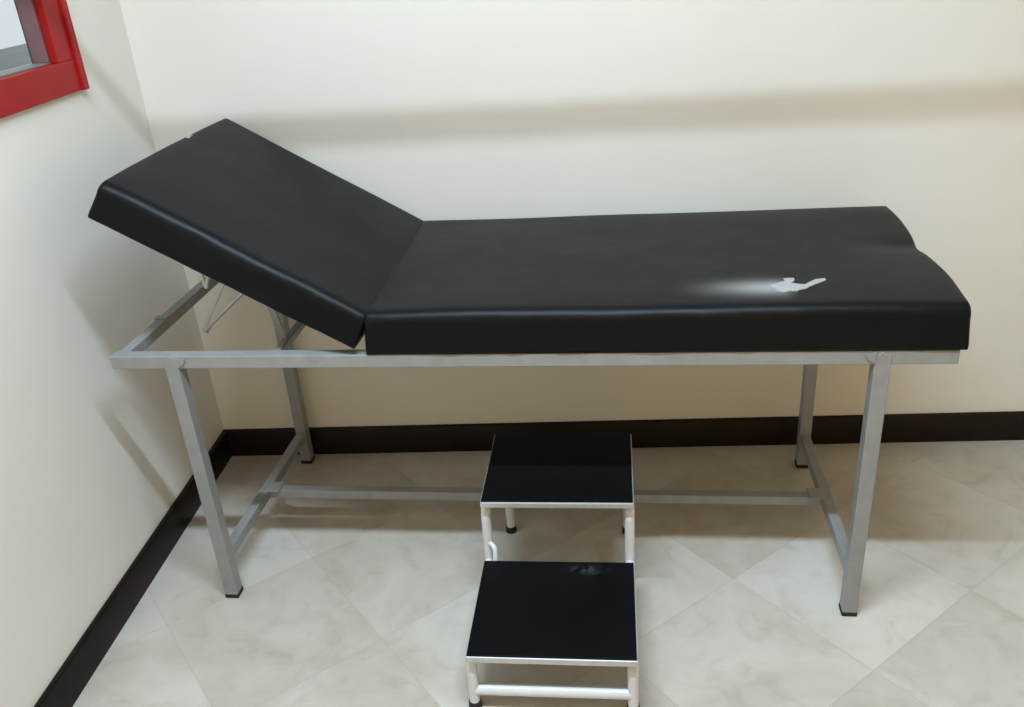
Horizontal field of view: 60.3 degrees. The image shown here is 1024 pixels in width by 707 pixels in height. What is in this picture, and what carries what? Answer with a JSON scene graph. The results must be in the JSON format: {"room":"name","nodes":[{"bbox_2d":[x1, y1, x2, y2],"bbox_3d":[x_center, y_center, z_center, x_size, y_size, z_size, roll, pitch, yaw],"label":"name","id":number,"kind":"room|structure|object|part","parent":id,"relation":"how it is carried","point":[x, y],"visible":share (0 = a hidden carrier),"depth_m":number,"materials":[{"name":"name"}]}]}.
{"room":"examination room","nodes":[
{"label":"examination room","id":0,"kind":"room"},
{"bbox_2d":[0,0,222,706],"bbox_3d":[-1.123,-0.241,0.901,0.050,2.750,3.000,-2,26,5],"label":"wall","id":1,"kind":"structure","parent":0,"point":[94,456],"depth_m":2.01,"materials":[{"name":"beige paint"}]},
{"bbox_2d":[0,0,89,118],"bbox_3d":[-1.081,-0.856,1.470,0.069,0.957,0.869,-2,26,5],"label":"window","id":2,"kind":"structure","parent":1,"relation":"in","point":[41,62],"depth_m":1.91,"materials":[{"name":"red metal"}]},
{"bbox_3d":[-1.108,-0.852,1.473,0.004,0.802,0.674,-2,26,5],"label":"pane","id":3,"kind":"part","parent":2,"relation":"part of","materials":[{"name":"clear glass"}]},
{"bbox_3d":[-1.067,-0.491,1.649,0.043,0.003,0.689,-2,26,5],"label":"sill","id":4,"kind":"part","parent":2,"relation":"part of","materials":[{"name":"grey paint"}]},
{"bbox_3d":[-1.092,-0.856,1.470,0.039,0.812,0.689,-2,26,5],"label":"sash","id":5,"kind":"part","parent":2,"relation":"part of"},
{"bbox_2d":[34,431,231,706],"bbox_3d":[-1.005,0.951,1.477,0.012,0.093,2.988,-2,26,5],"label":"baseboard","id":6,"kind":"structure","parent":1,"relation":"attached to","point":[72,677],"depth_m":2.17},
{"bbox_2d":[73,440,1023,706],"bbox_3d":[0.713,0.984,1.375,3.550,0.100,3.200,-2,26,5],"label":"floor","id":7,"kind":"structure","parent":0,"point":[341,602],"depth_m":2.16,"materials":[{"name":"tile"}]},
{"bbox_2d":[88,118,970,615],"bbox_3d":[0.045,-0.012,2.168,1.791,1.071,0.648,0,26,8],"label":"bed","id":8,"kind":"object","parent":7,"relation":"on","point":[810,288],"visible":1,"depth_m":1.89,"materials":[{"name":"black leather"}]},
{"bbox_3d":[-0.834,-0.119,2.229,0.026,0.026,0.575,0,26,8],"label":"cross rail","id":9,"kind":"part","parent":8,"relation":"part of","materials":[{"name":"grey metal"}]},
{"bbox_3d":[-0.724,0.302,2.084,0.032,0.672,0.033,0,26,8],"label":"leg","id":10,"kind":"part","parent":8,"relation":"part of","materials":[{"name":"grey paint"}]},
{"bbox_3d":[-0.626,-0.119,2.003,0.184,0.158,0.010,0,26,8],"label":"prop arm","id":11,"kind":"part","parent":8,"relation":"part of","materials":[{"name":"grey paint"}]},
{"bbox_3d":[-0.657,0.371,2.449,0.036,0.003,0.048,0,26,8],"label":"weld plate","id":12,"kind":"part","parent":8,"relation":"part of","materials":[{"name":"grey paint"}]},
{"bbox_3d":[-0.535,-0.104,1.954,0.047,0.162,0.004,0,26,8],"label":"ratchet plate","id":13,"kind":"part","parent":8,"relation":"part of","materials":[{"name":"grey metal"}]},
{"bbox_3d":[-0.485,-0.122,2.183,0.018,0.018,0.575,0,26,8],"label":"cross rail","id":14,"kind":"part","parent":8,"relation":"part of","materials":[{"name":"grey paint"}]},
{"bbox_3d":[-0.663,0.032,2.625,0.032,0.672,0.033,0,26,8],"label":"leg","id":15,"kind":"part","parent":8,"relation":"part of","materials":[{"name":"grey paint"}]},
{"bbox_3d":[-0.006,0.008,1.846,1.773,0.030,0.030,0,26,8],"label":"rail","id":16,"kind":"part","parent":8,"relation":"part of","materials":[{"name":"grey metal"}]},
{"bbox_3d":[0.824,0.020,2.429,0.032,0.672,0.033,0,26,8],"label":"leg","id":17,"kind":"part","parent":8,"relation":"part of","materials":[{"name":"grey paint"}]},
{"bbox_3d":[0.778,0.359,2.260,0.036,0.003,0.048,0,26,8],"label":"weld plate","id":18,"kind":"part","parent":8,"relation":"part of","materials":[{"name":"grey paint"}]},
{"bbox_3d":[0.754,0.290,1.889,0.032,0.672,0.033,0,26,8],"label":"leg","id":19,"kind":"part","parent":8,"relation":"part of","materials":[{"name":"grey paint"}]},
{"bbox_2d":[465,433,639,706],"bbox_3d":[0.107,0.473,2.042,0.359,0.306,0.623,-1,26,7],"label":"step stool","id":20,"kind":"object","parent":7,"relation":"on","point":[526,612],"visible":1,"depth_m":1.96,"materials":[{"name":"metal"}]},
{"bbox_3d":[-0.067,0.612,1.967,0.022,0.125,0.326,-1,26,7],"label":"frame","id":21,"kind":"part","parent":20,"relation":"part of","materials":[{"name":"white metal"}]},
{"bbox_3d":[-0.032,0.407,2.208,0.024,0.275,0.290,1,27,10],"label":"frame","id":22,"kind":"part","parent":20,"relation":"part of","materials":[{"name":"white metal"}]},
{"bbox_3d":[0.092,0.554,1.901,0.348,0.016,0.297,-1,26,7],"label":"step frame","id":23,"kind":"part","parent":20,"relation":"part of","materials":[{"name":"metal"}]},
{"bbox_3d":[0.114,0.277,2.119,0.348,0.016,0.297,-1,26,7],"label":"step frame","id":24,"kind":"part","parent":20,"relation":"part of","materials":[{"name":"metal"}]},
{"bbox_3d":[0.286,0.402,2.170,0.024,0.275,0.290,-1,26,7],"label":"frame","id":25,"kind":"part","parent":20,"relation":"part of","materials":[{"name":"white metal"}]},
{"bbox_3d":[0.262,0.607,1.928,0.022,0.125,0.326,-1,26,7],"label":"frame","id":26,"kind":"part","parent":20,"relation":"part of","materials":[{"name":"white metal"}]},
{"bbox_2d":[119,0,1023,428],"bbox_3d":[0.721,-0.981,2.134,3.550,2.750,0.100,-2,26,5],"label":"wall","id":27,"kind":"structure","parent":0,"point":[434,109],"depth_m":2.31,"materials":[{"name":"beige paint"}]},
{"bbox_2d":[223,411,1023,455],"bbox_3d":[0.779,0.235,2.670,3.400,0.093,0.012,-2,26,5],"label":"baseboard","id":28,"kind":"structure","parent":27,"relation":"attached to","point":[1005,425],"depth_m":2.69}
]}

